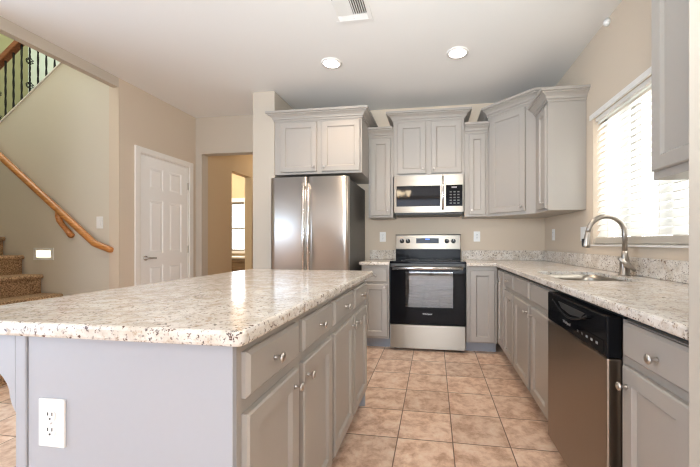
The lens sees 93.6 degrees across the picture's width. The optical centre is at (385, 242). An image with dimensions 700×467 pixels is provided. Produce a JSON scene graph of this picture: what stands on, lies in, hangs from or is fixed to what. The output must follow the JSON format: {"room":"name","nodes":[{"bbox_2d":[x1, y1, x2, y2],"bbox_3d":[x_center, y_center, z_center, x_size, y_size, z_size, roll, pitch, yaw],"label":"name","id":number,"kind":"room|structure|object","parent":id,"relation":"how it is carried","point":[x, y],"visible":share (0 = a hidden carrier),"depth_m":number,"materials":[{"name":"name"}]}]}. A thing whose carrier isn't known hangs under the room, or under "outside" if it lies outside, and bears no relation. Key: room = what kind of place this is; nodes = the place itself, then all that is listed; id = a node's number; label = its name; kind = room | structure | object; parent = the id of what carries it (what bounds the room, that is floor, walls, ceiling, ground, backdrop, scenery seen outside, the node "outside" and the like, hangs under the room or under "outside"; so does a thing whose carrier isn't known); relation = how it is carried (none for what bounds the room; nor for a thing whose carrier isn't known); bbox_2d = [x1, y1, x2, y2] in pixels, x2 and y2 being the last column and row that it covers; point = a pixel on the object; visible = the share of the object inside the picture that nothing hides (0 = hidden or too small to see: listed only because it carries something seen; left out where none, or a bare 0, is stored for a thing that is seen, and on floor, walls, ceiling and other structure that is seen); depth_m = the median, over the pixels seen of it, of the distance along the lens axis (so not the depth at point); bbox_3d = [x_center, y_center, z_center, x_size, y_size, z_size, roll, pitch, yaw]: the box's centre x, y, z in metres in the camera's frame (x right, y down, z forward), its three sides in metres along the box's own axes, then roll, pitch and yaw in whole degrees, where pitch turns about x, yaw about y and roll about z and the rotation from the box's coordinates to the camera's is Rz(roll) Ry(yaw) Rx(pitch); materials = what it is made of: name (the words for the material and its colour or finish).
{"room":"kitchen","nodes":[
{"label":"kitchen","id":0,"kind":"room"},
{"bbox_2d":[0,33,27,118],"bbox_3d":[-5.457,-1.586,3.699,0.120,5.400,2.220,0,0,8],"label":"wall","id":1,"kind":"structure","parent":0,"point":[5,41],"depth_m":4.60,"materials":[{"name":"green paint"}]},
{"bbox_2d":[0,63,108,295],"bbox_3d":[-4.056,-0.601,3.537,2.700,3.430,0.110,0,0,8],"label":"wall","id":2,"kind":"structure","parent":0,"point":[57,136],"depth_m":3.38,"materials":[{"name":"paint"}]},
{"bbox_2d":[0,62,60,122],"bbox_3d":[-3.917,-1.420,3.517,2.420,1.815,0.130,0,0,8],"label":"trim","id":3,"kind":"structure","parent":2,"relation":"attached to","point":[59,63],"depth_m":3.42,"materials":[{"name":"white paint"}]},
{"bbox_2d":[0,40,55,119],"bbox_3d":[-3.902,-2.025,3.514,2.350,2.126,0.066,0,0,8],"label":"balustrade","id":4,"kind":"object","parent":3,"relation":"on","point":[9,53],"visible":0.44,"depth_m":3.52,"materials":[{"name":"black metal"}]},
{"bbox_2d":[25,57,33,64],"bbox_3d":[-3.807,-1.942,3.500,0.060,0.075,0.060,0,0,34],"label":"basket","id":5,"kind":"object","parent":4,"relation":"on","point":[30,62],"depth_m":3.49,"materials":[{"name":"black metal"}]},
{"bbox_2d":[26,82,33,88],"bbox_3d":[-3.807,-1.682,3.500,0.060,0.075,0.060,0,0,34],"label":"basket","id":6,"kind":"object","parent":4,"relation":"on","point":[27,83],"depth_m":3.49,"materials":[{"name":"black metal"}]},
{"bbox_2d":[33,248,53,259],"bbox_3d":[-3.560,0.119,3.405,0.250,0.128,0.006,0,0,8],"label":"step light","id":7,"kind":"object","parent":2,"relation":"attached to","point":[38,253],"visible":1,"depth_m":3.40,"materials":[{"name":"white plastic"}]},
{"bbox_2d":[0,152,113,252],"bbox_3d":[-3.913,-0.859,3.417,2.496,1.918,0.104,0,0,8],"label":"stair handrail","id":8,"kind":"object","parent":2,"relation":"attached to","point":[60,214],"visible":1,"depth_m":3.29,"materials":[{"name":"brown wood"}]},
{"bbox_2d":[96,216,102,228],"bbox_3d":[-2.889,-0.202,3.304,0.074,0.122,0.010,0,0,8],"label":"light switch","id":9,"kind":"object","parent":2,"relation":"attached to","point":[99,220],"visible":1,"depth_m":3.30,"materials":[{"name":"white plastic"}]},
{"bbox_2d":[109,78,195,288],"bbox_3d":[-2.595,-0.254,3.806,0.110,2.735,1.170,0,0,8],"label":"wall","id":10,"kind":"structure","parent":0,"point":[136,117],"depth_m":3.36,"materials":[{"name":"beige paint"}]},
{"bbox_2d":[134,145,192,285],"bbox_3d":[-2.571,0.051,3.797,0.162,2.127,0.824,0,0,8],"label":"door","id":11,"kind":"structure","parent":10,"relation":"in","point":[163,189],"depth_m":3.74,"materials":[{"name":"white paint"}]},
{"bbox_2d":[196,115,252,276],"bbox_3d":[-1.903,-0.254,4.234,1.134,2.735,0.120,0,0,8],"label":"wall","id":12,"kind":"structure","parent":0,"point":[222,135],"depth_m":4.24,"materials":[{"name":"paint"}]},
{"bbox_2d":[208,155,252,274],"bbox_3d":[-2.194,-0.254,5.971,0.120,2.735,3.230,0,0,8],"label":"wall","id":13,"kind":"structure","parent":0,"point":[220,168],"depth_m":4.71,"materials":[{"name":"paint"}]},
{"bbox_2d":[232,173,244,255],"bbox_3d":[-3.691,-0.254,7.178,3.195,2.735,0.120,0,0,8],"label":"wall","id":14,"kind":"structure","parent":0,"point":[238,182],"depth_m":7.04,"materials":[{"name":"paint"}]},
{"bbox_2d":[232,198,244,252],"bbox_3d":[-3.210,-0.361,7.066,0.600,1.190,0.140,0,0,8],"label":"window","id":15,"kind":"structure","parent":14,"relation":"in","point":[233,199],"depth_m":7.04,"materials":[{"name":"white wood"}]},
{"bbox_2d":[0,339,566,466],"bbox_3d":[-2.233,1.174,1.645,7.900,0.120,12.000,0,0,8],"label":"floor","id":16,"kind":"structure","parent":0,"point":[423,407],"depth_m":2.08,"materials":[{"name":"tile"}]},
{"bbox_2d":[0,237,62,385],"bbox_3d":[-4.194,0.232,2.946,2.580,1.764,1.090,0,0,8],"label":"staircase","id":17,"kind":"structure","parent":16,"relation":"on","point":[15,286],"depth_m":3.27,"materials":[{"name":"brown carpet"}]},
{"bbox_2d":[0,300,331,466],"bbox_3d":[-0.708,0.675,1.176,0.915,0.877,0.721,0,0,8],"label":"base cabinet","id":18,"kind":"object","parent":16,"relation":"on","point":[266,401],"visible":0.84,"depth_m":0.82,"materials":[{"name":"grey paint"}]},
{"bbox_2d":[39,397,65,447],"bbox_3d":[-0.849,0.459,0.832,0.077,0.122,0.009,0,0,8],"label":"wall outlet","id":19,"kind":"object","parent":18,"relation":"attached to","point":[52,412],"visible":1,"depth_m":0.83,"materials":[{"name":"white plastic"}]},
{"bbox_2d":[45,410,55,421],"bbox_3d":[-0.850,0.440,0.830,0.028,0.029,0.004,0,0,8],"label":"receptacle","id":20,"kind":"object","parent":19,"relation":"attached to","point":[50,415],"depth_m":0.83,"materials":[{"name":"white plastic"}]},
{"bbox_2d":[45,425,55,436],"bbox_3d":[-0.850,0.478,0.830,0.028,0.029,0.004,0,0,8],"label":"receptacle","id":21,"kind":"object","parent":19,"relation":"attached to","point":[50,430],"depth_m":0.83,"materials":[{"name":"white plastic"}]},
{"bbox_2d":[232,256,244,271],"bbox_3d":[-3.147,0.669,6.739,1.140,0.770,0.550,0,0,8],"label":"base cabinet","id":22,"kind":"object","parent":16,"relation":"on","point":[238,262],"visible":0.06,"depth_m":6.43,"materials":[{"name":"brown wood"}]},
{"bbox_2d":[253,91,292,268],"bbox_3d":[-1.262,-0.254,3.836,0.252,2.735,0.660,0,0,8],"label":"wall pier","id":23,"kind":"object","parent":16,"relation":"on","point":[263,125],"visible":0.28,"depth_m":3.51,"materials":[{"name":"paint"}]},
{"bbox_2d":[271,176,364,270],"bbox_3d":[-0.712,0.232,3.589,0.810,1.765,0.868,0,0,8],"label":"refrigerator","id":24,"kind":"object","parent":16,"relation":"on","point":[318,222],"visible":0.52,"depth_m":3.23,"materials":[{"name":"grey metal"}]},
{"bbox_2d":[329,280,366,459],"bbox_3d":[-0.598,0.675,1.917,0.915,0.877,0.777,0,0,8],"label":"base cabinet","id":25,"kind":"object","parent":16,"relation":"on","point":[348,331],"visible":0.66,"depth_m":1.75,"materials":[{"name":"grey paint"}]},
{"bbox_2d":[0,269,372,346],"bbox_3d":[-0.673,0.218,1.596,0.950,0.037,1.610,0,0,8],"label":"countertop","id":26,"kind":"structure","parent":25,"relation":"on","point":[236,308],"depth_m":0.99,"materials":[{"name":"stone"}]},
{"bbox_2d":[362,265,390,346],"bbox_3d":[-0.071,0.675,3.688,0.296,0.877,0.595,0,0,8],"label":"base cabinet","id":27,"kind":"object","parent":16,"relation":"on","point":[377,301],"visible":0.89,"depth_m":3.43,"materials":[{"name":"grey paint"}]},
{"bbox_2d":[359,250,395,264],"bbox_3d":[-0.075,0.165,3.692,0.320,0.145,0.593,0,0,8],"label":"countertop","id":28,"kind":"structure","parent":27,"relation":"on","point":[377,257],"depth_m":3.95,"materials":[{"name":"stone"}]},
{"bbox_2d":[390,234,465,350],"bbox_3d":[0.464,0.510,3.585,0.774,1.208,0.647,0,0,8],"label":"range","id":29,"kind":"object","parent":16,"relation":"on","point":[428,271],"visible":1,"depth_m":3.36,"materials":[{"name":"grey metal"}]},
{"bbox_2d":[390,259,465,263],"bbox_3d":[0.465,0.203,3.596,0.774,0.025,0.530,0,0,8],"label":"cooktop","id":30,"kind":"object","parent":29,"relation":"in","point":[396,261],"depth_m":3.37,"materials":[{"name":"black glass"}]},
{"bbox_2d":[465,265,496,351],"bbox_3d":[1.005,0.675,3.543,0.300,0.877,0.565,0,0,8],"label":"base cabinet","id":31,"kind":"object","parent":16,"relation":"on","point":[481,281],"visible":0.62,"depth_m":3.27,"materials":[{"name":"grey paint"}]},
{"bbox_2d":[497,269,506,350],"bbox_3d":[1.377,0.675,3.054,0.650,0.877,0.295,0,0,8],"label":"base cabinet","id":32,"kind":"object","parent":16,"relation":"on","point":[500,281],"visible":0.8,"depth_m":3.09,"materials":[{"name":"grey paint"}]},
{"bbox_2d":[504,271,517,366],"bbox_3d":[1.329,0.675,2.727,0.650,0.877,0.365,0,0,8],"label":"base cabinet","id":33,"kind":"object","parent":16,"relation":"on","point":[509,293],"visible":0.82,"depth_m":2.76,"materials":[{"name":"grey paint"}]},
{"bbox_2d":[514,275,557,419],"bbox_3d":[1.240,0.675,2.126,0.650,0.877,0.850,0,0,8],"label":"base cabinet","id":34,"kind":"object","parent":16,"relation":"on","point":[531,319],"visible":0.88,"depth_m":2.08,"materials":[{"name":"grey paint"}]},
{"bbox_2d":[548,291,628,466],"bbox_3d":[1.098,0.678,1.381,0.617,0.872,0.602,0,0,8],"label":"dishwasher","id":35,"kind":"object","parent":16,"relation":"on","point":[585,339],"visible":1,"depth_m":1.30,"materials":[{"name":"grey metal"}]},
{"bbox_2d":[615,318,688,466],"bbox_3d":[1.059,0.675,0.908,0.650,0.877,0.343,0,0,8],"label":"base cabinet","id":36,"kind":"object","parent":16,"relation":"on","point":[655,386],"visible":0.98,"depth_m":0.94,"materials":[{"name":"grey paint"}]},
{"bbox_2d":[462,250,688,339],"bbox_3d":[1.128,0.165,2.269,0.922,0.145,3.056,0,0,8],"label":"countertop","id":37,"kind":"structure","parent":36,"relation":"on","point":[656,295],"depth_m":1.65,"materials":[{"name":"stone"}]},
{"bbox_2d":[544,274,622,280],"bbox_3d":[1.195,0.310,1.992,0.393,0.180,0.563,0,0,8],"label":"sink","id":38,"kind":"object","parent":37,"relation":"in","point":[578,277],"visible":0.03,"depth_m":2.25,"materials":[{"name":"metal"}]},
{"bbox_2d":[582,214,635,275],"bbox_3d":[1.361,0.013,2.005,0.276,0.378,0.100,0,0,8],"label":"kitchen faucet","id":39,"kind":"object","parent":37,"relation":"on","point":[625,266],"visible":1,"depth_m":2.00,"materials":[{"name":"silver metal"}]},
{"bbox_2d":[28,47,544,338],"bbox_3d":[-1.961,-1.586,4.349,7.646,5.400,0.150,0,0,8],"label":"wall","id":40,"kind":"structure","parent":0,"point":[526,234],"depth_m":3.86,"materials":[{"name":"beige paint"}]},
{"bbox_2d":[265,105,377,183],"bbox_3d":[-0.668,-1.047,3.711,1.096,0.658,0.734,0,0,8],"label":"upper cabinet","id":41,"kind":"object","parent":40,"relation":"attached to","point":[327,141],"visible":0.94,"depth_m":3.41,"materials":[{"name":"grey paint"}]},
{"bbox_2d":[367,126,395,219],"bbox_3d":[-0.034,-0.775,3.789,0.278,0.992,0.394,0,0,8],"label":"upper cabinet","id":42,"kind":"object","parent":40,"relation":"attached to","point":[381,179],"visible":0.98,"depth_m":3.66,"materials":[{"name":"grey paint"}]},
{"bbox_2d":[380,232,385,241],"bbox_3d":[-0.034,-0.068,3.983,0.074,0.118,0.009,0,0,8],"label":"wall outlet","id":43,"kind":"object","parent":40,"relation":"attached to","point":[382,234],"visible":1,"depth_m":3.98,"materials":[{"name":"white plastic"}]},
{"bbox_2d":[370,250,395,258],"bbox_3d":[-0.033,0.146,3.976,0.320,0.109,0.020,0,0,8],"label":"backsplash","id":44,"kind":"structure","parent":40,"relation":"attached to","point":[374,254],"depth_m":3.97,"materials":[{"name":"stone"}]},
{"bbox_2d":[386,107,471,176],"bbox_3d":[0.487,-1.084,3.712,0.920,0.700,0.394,0,0,8],"label":"upper cabinet","id":45,"kind":"object","parent":40,"relation":"attached to","point":[425,141],"visible":0.95,"depth_m":3.58,"materials":[{"name":"grey paint"}]},
{"bbox_2d":[394,174,463,217],"bbox_3d":[0.484,-0.514,3.688,0.746,0.426,0.437,0,0,8],"label":"microwave","id":46,"kind":"object","parent":45,"relation":"attached to","point":[414,195],"visible":1,"depth_m":3.52,"materials":[{"name":"grey metal"}]},
{"bbox_2d":[395,212,462,217],"bbox_3d":[0.489,-0.312,3.719,0.726,0.022,0.360,0,0,8],"label":"vent hood","id":47,"kind":"object","parent":46,"relation":"attached to","point":[399,214],"depth_m":3.57,"materials":[{"name":"silver metal"}]},
{"bbox_2d":[462,121,488,218],"bbox_3d":[0.992,-0.775,3.637,0.246,0.992,0.394,0,0,8],"label":"upper cabinet","id":48,"kind":"object","parent":40,"relation":"attached to","point":[475,133],"visible":0.98,"depth_m":3.50,"materials":[{"name":"grey paint"}]},
{"bbox_2d":[474,231,479,241],"bbox_3d":[1.068,-0.070,3.820,0.074,0.118,0.009,0,0,8],"label":"wall outlet","id":49,"kind":"object","parent":40,"relation":"attached to","point":[476,233],"visible":1,"depth_m":3.82,"materials":[{"name":"white plastic"}]},
{"bbox_2d":[477,85,570,218],"bbox_3d":[1.385,-0.851,3.394,0.745,1.152,0.758,0,0,8],"label":"upper cabinet","id":50,"kind":"object","parent":40,"relation":"attached to","point":[512,127],"visible":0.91,"depth_m":3.27,"materials":[{"name":"grey paint"}]},
{"bbox_2d":[0,0,621,117],"bbox_3d":[-2.233,-1.681,1.645,7.900,0.120,12.000,0,0,8],"label":"ceiling","id":51,"kind":"structure","parent":0,"point":[201,58],"depth_m":2.68,"materials":[{"name":"paint"}]},
{"bbox_2d":[0,16,118,87],"bbox_3d":[-3.201,-1.575,-0.436,0.065,0.092,7.400,0,0,8],"label":"beam","id":52,"kind":"structure","parent":51,"relation":"attached to","point":[8,28],"depth_m":2.68,"materials":[{"name":"paint"}]},
{"bbox_2d":[321,57,341,68],"bbox_3d":[-0.488,-1.615,2.953,0.188,0.011,0.188,0,0,8],"label":"recessed light","id":53,"kind":"object","parent":51,"relation":"in","point":[332,63],"visible":1,"depth_m":2.94,"materials":[{"name":"white paint"}]},
{"bbox_2d":[327,0,372,23],"bbox_3d":[-0.243,-1.612,2.265,0.272,0.018,0.272,0,0,8],"label":"ceiling vent","id":54,"kind":"object","parent":51,"relation":"in","point":[343,11],"visible":1,"depth_m":2.28,"materials":[{"name":"metal"}]},
{"bbox_2d":[446,46,468,58],"bbox_3d":[0.615,-1.615,2.790,0.188,0.011,0.188,0,0,8],"label":"recessed light","id":55,"kind":"object","parent":51,"relation":"in","point":[456,52],"visible":1,"depth_m":2.78,"materials":[{"name":"white paint"}]},
{"bbox_2d":[545,0,688,260],"bbox_3d":[1.262,-0.254,-0.460,0.140,2.735,8.660,0,0,8],"label":"wall","id":56,"kind":"structure","parent":0,"point":[619,52],"depth_m":2.46,"materials":[{"name":"beige paint"}]},
{"bbox_2d":[552,229,554,239],"bbox_3d":[1.764,-0.081,3.439,0.009,0.118,0.074,0,0,8],"label":"wall outlet","id":57,"kind":"object","parent":56,"relation":"attached to","point":[553,230],"visible":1,"depth_m":3.43,"materials":[{"name":"white plastic"}]},
{"bbox_2d":[527,84,590,213],"bbox_3d":[1.494,-0.771,2.857,0.372,1.000,0.411,0,0,8],"label":"upper cabinet","id":58,"kind":"object","parent":56,"relation":"attached to","point":[559,112],"visible":1,"depth_m":2.73,"materials":[{"name":"grey paint"}]},
{"bbox_2d":[462,250,688,283],"bbox_3d":[1.128,0.146,2.270,0.922,0.109,3.054,0,0,8],"label":"backsplash","id":59,"kind":"structure","parent":56,"relation":"attached to","point":[670,270],"depth_m":2.44,"materials":[{"name":"stone"}]},
{"bbox_2d":[580,226,586,240],"bbox_3d":[1.660,-0.073,2.741,0.010,0.118,0.115,0,0,8],"label":"light switch","id":60,"kind":"object","parent":56,"relation":"attached to","point":[582,229],"visible":0.73,"depth_m":2.76,"materials":[{"name":"white plastic"}]},
{"bbox_2d":[603,18,610,26],"bbox_3d":[1.591,-1.586,2.357,0.035,0.052,0.052,0,0,8],"label":"wall sensor","id":61,"kind":"object","parent":56,"relation":"attached to","point":[606,23],"visible":1,"depth_m":2.34,"materials":[{"name":"white plastic"}]},
{"bbox_2d":[590,87,688,247],"bbox_3d":[1.582,-0.474,1.838,0.140,1.004,1.560,0,0,8],"label":"window","id":62,"kind":"structure","parent":56,"relation":"in","point":[648,89],"depth_m":2.17,"materials":[{"name":"white paint"}]},
{"bbox_2d":[589,67,688,243],"bbox_3d":[1.557,-0.501,1.849,0.074,1.022,1.555,0,0,8],"label":"window blind","id":63,"kind":"object","parent":62,"relation":"attached to","point":[641,235],"visible":0.7,"depth_m":2.10,"materials":[{"name":"white paint"}]},
{"bbox_2d":[651,0,688,179],"bbox_3d":[1.220,-0.848,1.083,0.394,1.167,0.739,0,0,8],"label":"upper cabinet","id":64,"kind":"object","parent":56,"relation":"attached to","point":[669,18],"visible":0.88,"depth_m":1.29,"materials":[{"name":"grey paint"}]},
{"bbox_2d":[620,317,628,466],"bbox_3d":[1.132,0.635,1.376,0.548,0.758,0.594,0,0,8],"label":"base cabinet","id":65,"kind":"object","parent":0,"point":[621,318],"depth_m":1.13,"materials":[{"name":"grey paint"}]},
{"bbox_2d":[689,0,699,466],"bbox_3d":[1.031,-0.254,0.661,0.646,2.735,0.150,0,0,8],"label":"wall","id":66,"kind":"structure","parent":0,"point":[694,5],"depth_m":0.76,"materials":[{"name":"paint"}]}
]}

